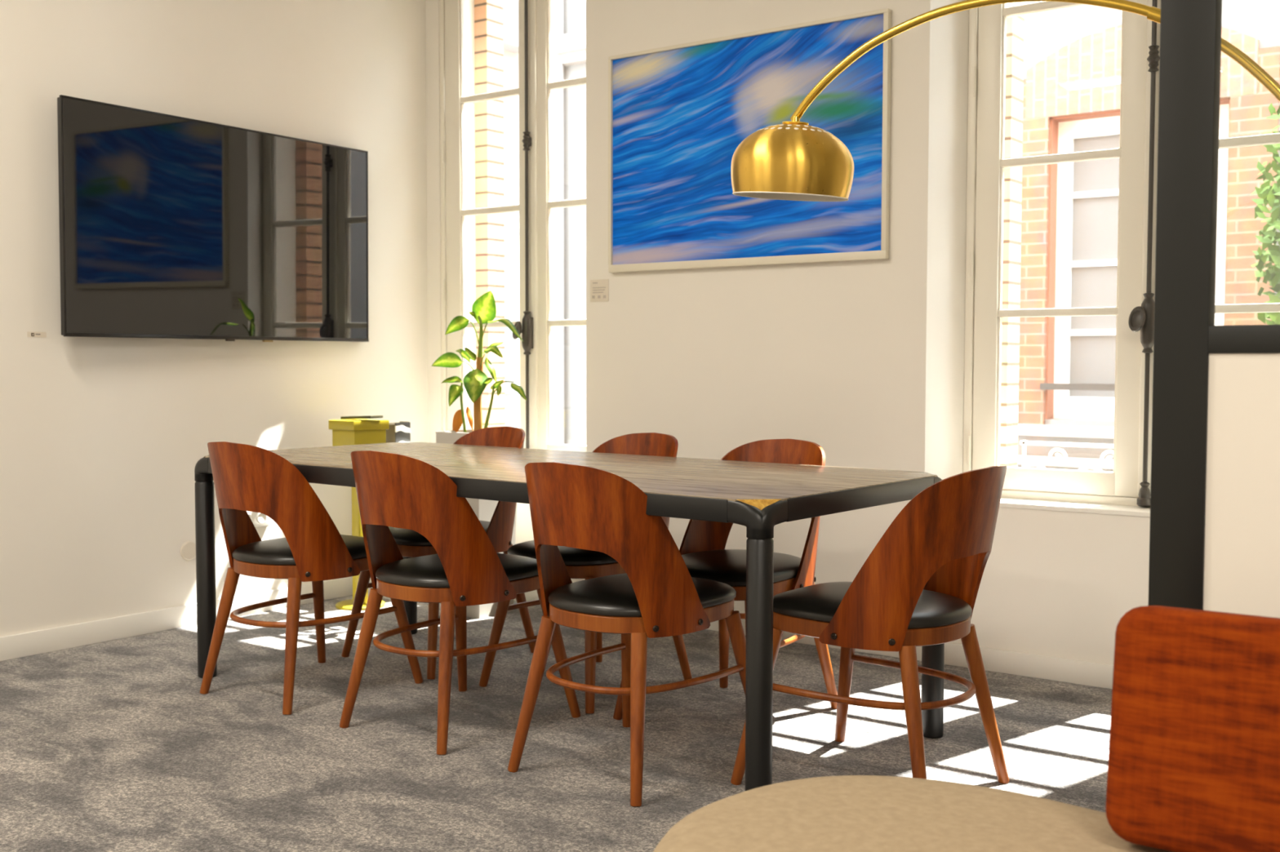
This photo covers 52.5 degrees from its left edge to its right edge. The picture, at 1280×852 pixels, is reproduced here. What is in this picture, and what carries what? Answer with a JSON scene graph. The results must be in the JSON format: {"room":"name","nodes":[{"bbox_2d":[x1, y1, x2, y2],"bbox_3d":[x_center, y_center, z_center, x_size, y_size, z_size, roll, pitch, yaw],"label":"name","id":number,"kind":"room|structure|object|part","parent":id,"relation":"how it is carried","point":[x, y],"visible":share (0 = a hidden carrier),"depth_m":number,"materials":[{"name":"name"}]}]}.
{"room":"office","nodes":[
{"label":"office","id":0,"kind":"room"},
{"bbox_2d":[0,0,428,636],"bbox_3d":[-3.490,-0.749,3.072,0.300,3.300,8.480,2,4,36],"label":"wall","id":1,"kind":"structure","parent":0,"point":[103,440],"depth_m":5.07,"materials":[{"name":"paint"}]},
{"bbox_2d":[26,331,46,337],"bbox_3d":[-2.163,-0.328,4.651,0.002,0.019,0.070,2,4,36],"label":"sticker","id":2,"kind":"object","parent":1,"relation":"attached to","point":[29,334],"visible":1,"depth_m":4.65,"materials":[{"name":"beige paper"}]},
{"bbox_2d":[0,576,352,661],"bbox_3d":[-3.430,0.866,2.972,0.014,0.085,7.862,2,4,36],"label":"baseboard","id":3,"kind":"structure","parent":1,"relation":"attached to","point":[59,638],"depth_m":4.97,"materials":[{"name":"white paint"}]},
{"bbox_2d":[180,541,195,560],"bbox_3d":[-1.801,0.499,5.183,0.008,0.076,0.076,2,4,36],"label":"cover","id":4,"kind":"object","parent":1,"relation":"attached to","point":[188,550],"visible":0.86,"depth_m":5.18,"materials":[{"name":"white plastic"}]},
{"bbox_2d":[57,94,368,342],"bbox_3d":[-1.659,-0.774,5.240,0.058,0.862,1.485,3,4,34],"label":"television","id":5,"kind":"object","parent":1,"relation":"attached to","point":[171,226],"visible":1,"depth_m":5.11,"materials":[{"name":"black"}]},
{"bbox_2d":[246,511,269,528],"bbox_3d":[-1.614,0.387,5.426,0.014,0.080,0.150,2,4,36],"label":"wall socket","id":6,"kind":"object","parent":1,"relation":"attached to","point":[259,520],"visible":0.44,"depth_m":5.44,"materials":[{"name":"white plastic"}]},
{"bbox_2d":[257,512,266,524],"bbox_3d":[-1.593,0.386,5.455,0.014,0.052,0.052,2,4,36],"label":"outlet","id":7,"kind":"object","parent":6,"relation":"attached to","point":[261,518],"depth_m":5.45,"materials":[{"name":"white plastic"}]},
{"bbox_2d":[0,595,1111,851],"bbox_3d":[-0.145,1.086,0.706,8.602,0.120,8.480,2,4,36],"label":"floor","id":8,"kind":"structure","parent":0,"point":[114,745],"depth_m":3.60,"materials":[{"name":"grey carpet"}]},
{"bbox_2d":[200,441,422,715],"bbox_3d":[-1.088,0.444,4.173,0.514,0.818,0.582,2,4,36],"label":"dining chair","id":9,"kind":"object","parent":8,"relation":"on","point":[246,477],"visible":0.97,"depth_m":3.97,"materials":[{"name":"brown wood"}]},
{"bbox_3d":[-1.339,0.653,4.140,0.131,0.403,0.040,-1,3,-19],"label":"leg","id":10,"kind":"part","parent":9,"relation":"part of","materials":[{"name":"brown wood"}]},
{"bbox_3d":[-1.159,0.255,4.066,0.442,0.430,0.341,2,4,36],"label":"backrest","id":11,"kind":"part","parent":9,"relation":"part of","materials":[{"name":"brown wood"}]},
{"bbox_3d":[-1.056,0.664,3.930,0.040,0.403,0.131,0,3,2],"label":"leg","id":12,"kind":"part","parent":9,"relation":"part of","materials":[{"name":"brown wood"}]},
{"bbox_2d":[231,534,367,565],"bbox_3d":[-1.067,0.394,4.199,0.420,0.047,0.480,2,4,36],"label":"seat cushion","id":13,"kind":"object","parent":9,"relation":"on","point":[246,549],"depth_m":4.02,"materials":[{"name":"black leather"}]},
{"bbox_3d":[-1.068,0.436,4.199,0.412,0.042,0.472,2,4,36],"label":"seat frame","id":14,"kind":"part","parent":9,"relation":"part of","materials":[{"name":"brown wood"}]},
{"bbox_3d":[-1.112,0.636,4.498,0.041,0.403,0.132,0,3,-3],"label":"leg","id":15,"kind":"part","parent":9,"relation":"part of","materials":[{"name":"brown wood"}]},
{"bbox_3d":[-0.779,0.648,4.252,0.132,0.403,0.041,-1,3,-14],"label":"leg","id":16,"kind":"part","parent":9,"relation":"part of","materials":[{"name":"brown wood"}]},
{"bbox_2d":[328,418,389,610],"bbox_3d":[-1.208,0.376,5.586,0.210,0.806,0.210,2,4,36],"label":"stand","id":17,"kind":"object","parent":8,"relation":"on","point":[354,431],"visible":0.52,"depth_m":5.54,"materials":[{"name":"yellow paint"}]},
{"bbox_2d":[340,415,382,419],"bbox_3d":[-1.192,-0.037,5.554,0.170,0.019,0.080,2,3,30],"label":"notebook","id":18,"kind":"object","parent":17,"relation":"on","point":[358,416],"visible":1,"depth_m":5.52,"materials":[{"name":"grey paper"}]},
{"bbox_2d":[368,577,390,599],"bbox_3d":[-1.091,0.422,5.844,0.200,0.690,0.200,2,4,36],"label":"plinth","id":19,"kind":"object","parent":8,"relation":"on","point":[370,581],"visible":0.02,"depth_m":5.82,"materials":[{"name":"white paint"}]},
{"bbox_2d":[386,421,410,443],"bbox_3d":[-1.088,0.029,5.823,0.071,0.096,0.090,2,4,36],"label":"striped box","id":20,"kind":"object","parent":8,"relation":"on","point":[397,432],"visible":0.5,"depth_m":5.79,"materials":[{"name":"grey"}]},
{"bbox_3d":[-1.062,0.031,5.803,0.005,0.094,0.090,2,4,36],"label":"panel","id":21,"kind":"part","parent":20,"relation":"part of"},
{"bbox_2d":[341,426,535,679],"bbox_3d":[-0.689,0.420,4.669,0.514,0.818,0.582,3,4,42],"label":"dining chair","id":22,"kind":"object","parent":8,"relation":"on","point":[411,544],"visible":0.29,"depth_m":4.62,"materials":[{"name":"brown wood"}]},
{"bbox_3d":[-1.003,0.629,4.642,0.132,0.403,0.041,0,3,-8],"label":"leg","id":23,"kind":"part","parent":22,"relation":"part of","materials":[{"name":"brown wood"}]},
{"bbox_3d":[-0.711,0.414,4.644,0.412,0.042,0.472,3,4,42],"label":"seat frame","id":24,"kind":"part","parent":22,"relation":"part of","materials":[{"name":"brown wood"}]},
{"bbox_3d":[-0.697,0.643,4.363,0.041,0.403,0.132,0,3,3],"label":"leg","id":25,"kind":"part","parent":22,"relation":"part of","materials":[{"name":"brown wood"}]},
{"bbox_2d":[388,520,489,546],"bbox_3d":[-0.713,0.372,4.640,0.420,0.047,0.480,3,4,42],"label":"seat cushion","id":26,"kind":"object","parent":22,"relation":"on","point":[402,537],"depth_m":4.42,"materials":[{"name":"black leather"}]},
{"bbox_3d":[-0.608,0.222,4.748,0.442,0.430,0.341,3,4,42],"label":"backrest","id":27,"kind":"part","parent":22,"relation":"part of","materials":[{"name":"brown wood"}]},
{"bbox_3d":[-0.435,0.626,4.697,0.131,0.403,0.040,-1,3,-13],"label":"leg","id":28,"kind":"part","parent":22,"relation":"part of","materials":[{"name":"brown wood"}]},
{"bbox_2d":[339,450,580,755],"bbox_3d":[-0.553,0.465,3.781,0.514,0.818,0.582,2,4,39],"label":"dining chair","id":29,"kind":"object","parent":8,"relation":"on","point":[397,491],"visible":0.98,"depth_m":3.58,"materials":[{"name":"brown wood"}]},
{"bbox_3d":[-0.806,0.673,3.758,0.131,0.403,0.040,-1,3,-17],"label":"leg","id":30,"kind":"part","parent":29,"relation":"part of","materials":[{"name":"brown wood"}]},
{"bbox_3d":[-0.628,0.275,3.678,0.442,0.430,0.341,2,4,39],"label":"backrest","id":31,"kind":"part","parent":29,"relation":"part of","materials":[{"name":"brown wood"}]},
{"bbox_3d":[-0.532,0.684,3.538,0.040,0.403,0.131,0,3,4],"label":"leg","id":32,"kind":"part","parent":29,"relation":"part of","materials":[{"name":"brown wood"}]},
{"bbox_2d":[375,552,537,588],"bbox_3d":[-0.531,0.414,3.806,0.420,0.047,0.480,2,4,39],"label":"seat cushion","id":33,"kind":"object","parent":29,"relation":"on","point":[392,571],"depth_m":3.64,"materials":[{"name":"black leather"}]},
{"bbox_3d":[-0.532,0.456,3.807,0.412,0.042,0.472,2,4,39],"label":"seat frame","id":34,"kind":"part","parent":29,"relation":"part of","materials":[{"name":"brown wood"}]},
{"bbox_3d":[-0.566,0.656,4.107,0.041,0.403,0.132,0,3,-1],"label":"leg","id":35,"kind":"part","parent":29,"relation":"part of","materials":[{"name":"brown wood"}]},
{"bbox_3d":[-0.242,0.669,3.848,0.132,0.403,0.041,-1,3,-12],"label":"leg","id":36,"kind":"part","parent":29,"relation":"part of","materials":[{"name":"brown wood"}]},
{"bbox_2d":[435,429,516,618],"bbox_3d":[-0.683,0.404,5.463,0.248,0.765,0.248,2,4,36],"label":"planter","id":37,"kind":"object","parent":8,"relation":"on","point":[484,509],"visible":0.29,"depth_m":5.36,"materials":[{"name":"white ceramic"}]},
{"bbox_2d":[431,291,526,432],"bbox_3d":[-0.643,-0.227,5.356,0.503,0.662,0.182,2,4,36],"label":"potted plant","id":38,"kind":"object","parent":37,"relation":"on","point":[484,308],"visible":0.93,"depth_m":5.40,"materials":[{"name":"green plant"}]},
{"bbox_3d":[-0.742,-0.060,5.460,0.020,0.250,0.054,1,3,23],"label":"stem","id":39,"kind":"part","parent":38,"relation":"part of","materials":[{"name":"green plant"}]},
{"bbox_3d":[-0.667,-0.371,5.413,0.026,0.184,0.021,2,4,36],"label":"stem","id":40,"kind":"part","parent":38,"relation":"part of","materials":[{"name":"green plant"}]},
{"bbox_3d":[-0.628,-0.052,5.389,0.024,0.233,0.109,-2,4,-39],"label":"stem","id":41,"kind":"part","parent":38,"relation":"part of","materials":[{"name":"green plant"}]},
{"bbox_2d":[194,442,944,791],"bbox_3d":[-0.313,0.487,3.997,2.271,0.746,0.951,2,4,39],"label":"dining table","id":42,"kind":"object","parent":8,"relation":"on","point":[757,496],"visible":0.66,"depth_m":3.47,"materials":[{"name":"brown wood"}]},
{"bbox_3d":[-1.453,0.511,4.341,0.062,0.661,0.062,2,4,39],"label":"leg","id":43,"kind":"part","parent":42,"relation":"part of","materials":[{"name":"black metal"}]},
{"bbox_3d":[-0.898,0.477,5.035,0.062,0.661,0.062,2,4,39],"label":"leg","id":44,"kind":"part","parent":42,"relation":"part of","materials":[{"name":"black metal"}]},
{"bbox_3d":[0.272,0.582,2.964,0.062,0.661,0.062,2,4,39],"label":"leg","id":45,"kind":"part","parent":42,"relation":"part of","materials":[{"name":"black metal"}]},
{"bbox_3d":[0.828,0.548,3.657,0.062,0.661,0.062,2,4,39],"label":"leg","id":46,"kind":"part","parent":42,"relation":"part of","materials":[{"name":"black metal"}]},
{"bbox_2d":[479,432,692,713],"bbox_3d":[-0.145,0.441,4.252,0.514,0.818,0.582,3,4,42],"label":"dining chair","id":47,"kind":"object","parent":8,"relation":"on","point":[584,564],"visible":0.2,"depth_m":4.21,"materials":[{"name":"brown wood"}]},
{"bbox_3d":[-0.459,0.650,4.224,0.132,0.403,0.041,0,3,-8],"label":"leg","id":48,"kind":"part","parent":47,"relation":"part of","materials":[{"name":"brown wood"}]},
{"bbox_2d":[507,540,617,565],"bbox_3d":[-0.168,0.393,4.223,0.420,0.047,0.480,3,4,42],"label":"seat cushion","id":49,"kind":"object","parent":47,"relation":"on","point":[571,556],"depth_m":4.01,"materials":[{"name":"black leather"}]},
{"bbox_3d":[-0.152,0.664,3.946,0.041,0.403,0.132,0,3,3],"label":"leg","id":50,"kind":"part","parent":47,"relation":"part of","materials":[{"name":"brown wood"}]},
{"bbox_3d":[-0.167,0.436,4.227,0.412,0.042,0.472,3,4,42],"label":"seat frame","id":51,"kind":"part","parent":47,"relation":"part of","materials":[{"name":"brown wood"}]},
{"bbox_3d":[-0.152,0.636,4.517,0.040,0.403,0.131,0,3,8],"label":"leg","id":52,"kind":"part","parent":47,"relation":"part of","materials":[{"name":"brown wood"}]},
{"bbox_3d":[-0.064,0.243,4.331,0.442,0.430,0.341,3,4,42],"label":"backrest","id":53,"kind":"part","parent":47,"relation":"part of","materials":[{"name":"brown wood"}]},
{"bbox_3d":[0.109,0.648,4.281,0.131,0.403,0.040,-1,3,-13],"label":"leg","id":54,"kind":"part","parent":47,"relation":"part of","materials":[{"name":"brown wood"}]},
{"bbox_2d":[507,462,746,806],"bbox_3d":[-0.025,0.485,3.378,0.514,0.818,0.582,2,4,39],"label":"dining chair","id":55,"kind":"object","parent":8,"relation":"on","point":[580,507],"visible":0.99,"depth_m":3.17,"materials":[{"name":"brown wood"}]},
{"bbox_3d":[-0.278,0.694,3.357,0.131,0.403,0.040,-1,3,-16],"label":"leg","id":56,"kind":"part","parent":55,"relation":"part of","materials":[{"name":"brown wood"}]},
{"bbox_3d":[-0.101,0.296,3.276,0.442,0.430,0.341,2,4,39],"label":"backrest","id":57,"kind":"part","parent":55,"relation":"part of","materials":[{"name":"brown wood"}]},
{"bbox_3d":[-0.034,0.677,3.704,0.041,0.403,0.132,0,3,0],"label":"leg","id":58,"kind":"part","parent":55,"relation":"part of","materials":[{"name":"brown wood"}]},
{"bbox_3d":[-0.006,0.705,3.135,0.040,0.403,0.131,0,3,5],"label":"leg","id":59,"kind":"part","parent":55,"relation":"part of","materials":[{"name":"brown wood"}]},
{"bbox_3d":[-0.004,0.477,3.403,0.412,0.042,0.472,2,4,39],"label":"seat frame","id":60,"kind":"part","parent":55,"relation":"part of","materials":[{"name":"brown wood"}]},
{"bbox_2d":[548,573,736,617],"bbox_3d":[-0.002,0.434,3.403,0.420,0.047,0.480,2,4,39],"label":"seat cushion","id":61,"kind":"object","parent":55,"relation":"on","point":[609,596],"depth_m":3.25,"materials":[{"name":"black leather"}]},
{"bbox_3d":[0.287,0.690,3.442,0.132,0.403,0.041,-1,3,-11],"label":"leg","id":62,"kind":"part","parent":55,"relation":"part of","materials":[{"name":"brown wood"}]},
{"bbox_2d":[613,439,837,719],"bbox_3d":[0.296,0.460,3.893,0.514,0.818,0.582,2,4,38],"label":"dining chair","id":63,"kind":"object","parent":8,"relation":"on","point":[702,549],"visible":0.51,"depth_m":3.94,"materials":[{"name":"brown wood"}]},
{"bbox_3d":[-0.014,0.670,3.842,0.132,0.403,0.041,-1,3,-13],"label":"leg","id":64,"kind":"part","parent":63,"relation":"part of","materials":[{"name":"brown wood"}]},
{"bbox_3d":[0.270,0.654,4.157,0.040,0.403,0.131,0,3,3],"label":"leg","id":65,"kind":"part","parent":63,"relation":"part of","materials":[{"name":"brown wood"}]},
{"bbox_2d":[681,549,801,586],"bbox_3d":[0.275,0.412,3.863,0.420,0.047,0.480,2,4,38],"label":"seat cushion","id":66,"kind":"object","parent":63,"relation":"on","point":[728,566],"depth_m":3.74,"materials":[{"name":"black leather"}]},
{"bbox_3d":[0.313,0.683,3.588,0.041,0.403,0.132,0,3,-2],"label":"leg","id":67,"kind":"part","parent":63,"relation":"part of","materials":[{"name":"brown wood"}]},
{"bbox_3d":[0.370,0.261,3.978,0.442,0.430,0.341,2,4,38],"label":"backrest","id":68,"kind":"part","parent":63,"relation":"part of","materials":[{"name":"brown wood"}]},
{"bbox_3d":[0.276,0.454,3.866,0.412,0.042,0.472,2,4,38],"label":"seat frame","id":69,"kind":"part","parent":63,"relation":"part of","materials":[{"name":"brown wood"}]},
{"bbox_3d":[0.548,0.665,3.941,0.131,0.403,0.040,-1,3,-18],"label":"leg","id":70,"kind":"part","parent":63,"relation":"part of","materials":[{"name":"brown wood"}]},
{"bbox_2d":[730,466,1008,785],"bbox_3d":[0.610,0.493,3.239,0.582,0.818,0.514,3,4,41],"label":"dining chair","id":71,"kind":"object","parent":8,"relation":"on","point":[943,537],"visible":0.98,"depth_m":3.04,"materials":[{"name":"brown wood"}]},
{"bbox_3d":[0.294,0.700,3.248,0.132,0.403,0.041,0,3,1],"label":"leg","id":72,"kind":"part","parent":71,"relation":"part of","materials":[{"name":"brown wood"}]},
{"bbox_3d":[0.564,0.684,3.562,0.041,0.403,0.132,0,3,-10],"label":"leg","id":73,"kind":"part","parent":71,"relation":"part of","materials":[{"name":"brown wood"}]},
{"bbox_3d":[0.585,0.485,3.260,0.472,0.042,0.412,3,4,41],"label":"seat frame","id":74,"kind":"part","parent":71,"relation":"part of","materials":[{"name":"brown wood"}]},
{"bbox_2d":[773,582,972,629],"bbox_3d":[0.584,0.442,3.260,0.480,0.047,0.420,3,4,41],"label":"seat cushion","id":75,"kind":"object","parent":71,"relation":"on","point":[940,605],"depth_m":3.13,"materials":[{"name":"black leather"}]},
{"bbox_3d":[0.635,0.713,2.996,0.040,0.403,0.131,-1,3,-15],"label":"leg","id":76,"kind":"part","parent":71,"relation":"part of","materials":[{"name":"brown wood"}]},
{"bbox_3d":[0.702,0.303,3.151,0.341,0.430,0.442,3,4,41],"label":"backrest","id":77,"kind":"part","parent":71,"relation":"part of","materials":[{"name":"brown wood"}]},
{"bbox_3d":[0.865,0.700,3.263,0.131,0.403,0.040,0,3,6],"label":"leg","id":78,"kind":"part","parent":71,"relation":"part of","materials":[{"name":"brown wood"}]},
{"bbox_2d":[653,605,1279,851],"bbox_3d":[0.461,0.621,1.463,1.175,0.736,1.006,2,4,36],"label":"lounge chair","id":79,"kind":"object","parent":8,"relation":"on","point":[1193,763],"visible":1,"depth_m":1.70,"materials":[{"name":"beige fabric"}]},
{"bbox_3d":[0.439,0.657,1.481,1.121,0.172,1.006,2,4,36],"label":"seat","id":80,"kind":"part","parent":79,"relation":"part of","materials":[{"name":"beige fabric"}]},
{"bbox_2d":[1105,605,1279,851],"bbox_3d":[0.902,0.406,1.586,0.620,0.317,0.136,2,3,35],"label":"cushion","id":81,"kind":"object","parent":79,"relation":"on","point":[1193,763],"depth_m":1.66,"materials":[{"name":"orange fabric"}]},
{"bbox_2d":[730,0,1279,201],"bbox_3d":[0.822,0.025,2.616,1.477,1.809,0.330,2,4,36],"label":"arc floor lamp","id":82,"kind":"object","parent":8,"relation":"on","point":[793,160],"visible":0.99,"depth_m":2.83,"materials":[{"name":"gold metal"}]},
{"bbox_3d":[0.346,-0.597,2.945,0.278,0.174,0.278,2,4,36],"label":"lamp shade","id":83,"kind":"part","parent":82,"relation":"part of","materials":[{"name":"gold metal"}]},
{"bbox_2d":[474,0,1024,466],"bbox_3d":[2.268,-1.146,4.138,8.500,4.800,0.120,2,4,36],"label":"wall","id":84,"kind":"structure","parent":0,"point":[488,14],"depth_m":6.26,"materials":[{"name":"brick"}]},
{"bbox_2d":[1019,440,1113,471],"bbox_3d":[1.920,0.201,4.609,1.180,0.260,0.014,2,4,36],"label":"guard","id":85,"kind":"object","parent":84,"relation":"attached to","point":[1024,442],"visible":0.19,"depth_m":4.85,"materials":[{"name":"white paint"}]},
{"bbox_2d":[425,0,1150,665],"bbox_3d":[2.275,-0.780,3.830,8.102,3.300,0.398,2,4,36],"label":"wall","id":86,"kind":"structure","parent":0,"point":[862,362],"depth_m":4.75,"materials":[{"name":"paint"}]},
{"bbox_2d":[439,0,586,452],"bbox_3d":[-0.503,-1.031,5.791,1.115,2.442,0.165,2,4,36],"label":"window","id":87,"kind":"structure","parent":86,"relation":"in","point":[535,324],"depth_m":5.82,"materials":[{"name":"beige paint"}]},
{"bbox_3d":[-0.476,-1.033,5.828,1.115,2.442,0.074,2,4,36],"label":"frame","id":88,"kind":"part","parent":87,"relation":"part of","materials":[{"name":"beige paint"}]},
{"bbox_3d":[-0.539,-0.428,5.788,0.055,0.084,0.070,2,4,36],"label":"turn knob","id":89,"kind":"part","parent":87,"relation":"part of","materials":[{"name":"metal"}]},
{"bbox_3d":[-0.503,-1.025,5.765,0.015,2.392,0.015,1,3,21],"label":"bolt rod","id":90,"kind":"part","parent":87,"relation":"part of","materials":[{"name":"metal"}]},
{"bbox_2d":[590,279,608,302],"bbox_3d":[-0.169,-0.563,5.386,0.096,0.092,0.004,2,4,36],"label":"wall label","id":91,"kind":"object","parent":86,"relation":"attached to","point":[599,288],"visible":1,"depth_m":5.38,"materials":[{"name":"beige paper"}]},
{"bbox_2d":[591,282,605,298],"bbox_3d":[-0.170,-0.564,5.385,0.072,0.066,0.001,2,4,36],"label":"print","id":92,"kind":"object","parent":91,"relation":"attached to","point":[598,289],"depth_m":5.39,"materials":[{"name":"beige paper"}]},
{"bbox_2d":[608,8,891,272],"bbox_3d":[0.378,-1.049,4.944,1.239,0.874,0.030,2,4,36],"label":"framed picture","id":93,"kind":"object","parent":86,"relation":"attached to","point":[678,115],"visible":1,"depth_m":4.95},
{"bbox_2d":[513,590,1113,689],"bbox_3d":[2.157,0.837,3.740,8.088,0.078,0.014,2,4,36],"label":"baseboard","id":94,"kind":"structure","parent":86,"relation":"attached to","point":[1019,664],"depth_m":4.37,"materials":[{"name":"white paint"}]},
{"bbox_2d":[999,497,1150,517],"bbox_3d":[1.608,0.277,4.219,1.393,0.016,0.164,2,4,36],"label":"window sill","id":95,"kind":"structure","parent":86,"relation":"attached to","point":[1087,508],"depth_m":4.29,"materials":[{"name":"white paint"}]},
{"bbox_2d":[963,0,1279,506],"bbox_3d":[1.651,-0.950,4.213,1.243,2.442,0.165,2,4,36],"label":"window","id":96,"kind":"structure","parent":86,"relation":"in","point":[1129,484],"depth_m":4.38,"materials":[{"name":"beige paint"}]},
{"bbox_3d":[1.677,-0.951,4.250,1.243,2.442,0.074,2,4,36],"label":"frame","id":97,"kind":"part","parent":96,"relation":"part of","materials":[{"name":"beige paint"}]},
{"bbox_3d":[1.618,-0.346,4.208,0.055,0.084,0.070,2,4,36],"label":"turn knob","id":98,"kind":"part","parent":96,"relation":"part of","materials":[{"name":"metal"}]},
{"bbox_3d":[1.653,-0.943,4.186,0.015,2.392,0.015,-2,4,-39],"label":"bolt rod","id":99,"kind":"part","parent":96,"relation":"part of","materials":[{"name":"metal"}]},
{"bbox_2d":[1148,0,1279,617],"bbox_3d":[2.431,-0.628,0.791,4.040,3.300,0.040,2,4,36],"label":"wall partition","id":100,"kind":"structure","parent":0,"point":[1215,529],"depth_m":1.96,"materials":[{"name":"paint"}]},
{"bbox_3d":[0.835,-0.688,1.961,0.080,3.300,0.040,2,4,36],"label":"post","id":101,"kind":"part","parent":100,"relation":"part of","materials":[{"name":"metal"}]},
{"bbox_3d":[2.461,0.485,0.824,3.962,1.073,0.030,2,4,36],"label":"panel","id":102,"kind":"part","parent":100,"relation":"part of","materials":[{"name":"paint"}]},
{"bbox_3d":[2.462,-0.070,0.796,3.962,0.042,0.038,2,4,36],"label":"rail","id":103,"kind":"part","parent":100,"relation":"part of","materials":[{"name":"metal"}]},
{"label":"outside","id":104,"kind":"structure","parent":0,"visible":0},
{"bbox_3d":[5.713,1.029,11.239,28.000,0.150,15.220,2,4,36],"label":"ground","id":105,"kind":"structure","parent":104,"visible":0},
{"bbox_2d":[503,0,519,428],"bbox_3d":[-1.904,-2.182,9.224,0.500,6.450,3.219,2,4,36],"label":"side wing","id":106,"kind":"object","parent":105,"relation":"on","point":[511,104],"visible":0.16,"depth_m":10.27},
{"bbox_2d":[503,112,516,393],"bbox_3d":[-1.113,-1.353,10.187,0.050,2.200,0.360,2,4,36],"label":"shutter","id":107,"kind":"object","parent":106,"relation":"hanging from","point":[509,118],"depth_m":10.26,"materials":[{"name":"white wood"}]},
{"bbox_2d":[551,0,1279,471],"bbox_3d":[3.783,-2.071,7.140,11.460,6.450,0.460,2,4,36],"label":"brick building","id":108,"kind":"structure","parent":105,"relation":"on","point":[1073,55],"depth_m":8.01,"materials":[{"name":"brick"}]},
{"bbox_3d":[2.935,0.132,7.772,1.538,0.245,0.260,2,4,36],"label":"sill","id":109,"kind":"part","parent":108,"relation":"part of","materials":[{"name":"stone"}]},
{"bbox_3d":[2.925,-0.230,7.739,1.078,0.040,0.035,2,4,36],"label":"rail","id":110,"kind":"part","parent":108,"relation":"part of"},
{"bbox_3d":[3.032,-0.961,7.848,0.938,1.760,0.004,2,4,36],"label":"curtained pane","id":111,"kind":"part","parent":108,"relation":"part of","materials":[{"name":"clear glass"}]},
{"bbox_2d":[1250,102,1279,324],"bbox_3d":[3.501,-0.567,5.590,1.612,3.609,1.240,2,3,31],"label":"tree","id":112,"kind":"object","parent":105,"relation":"on","point":[1268,193],"visible":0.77,"depth_m":5.89,"materials":[{"name":"green plant"}]}
]}

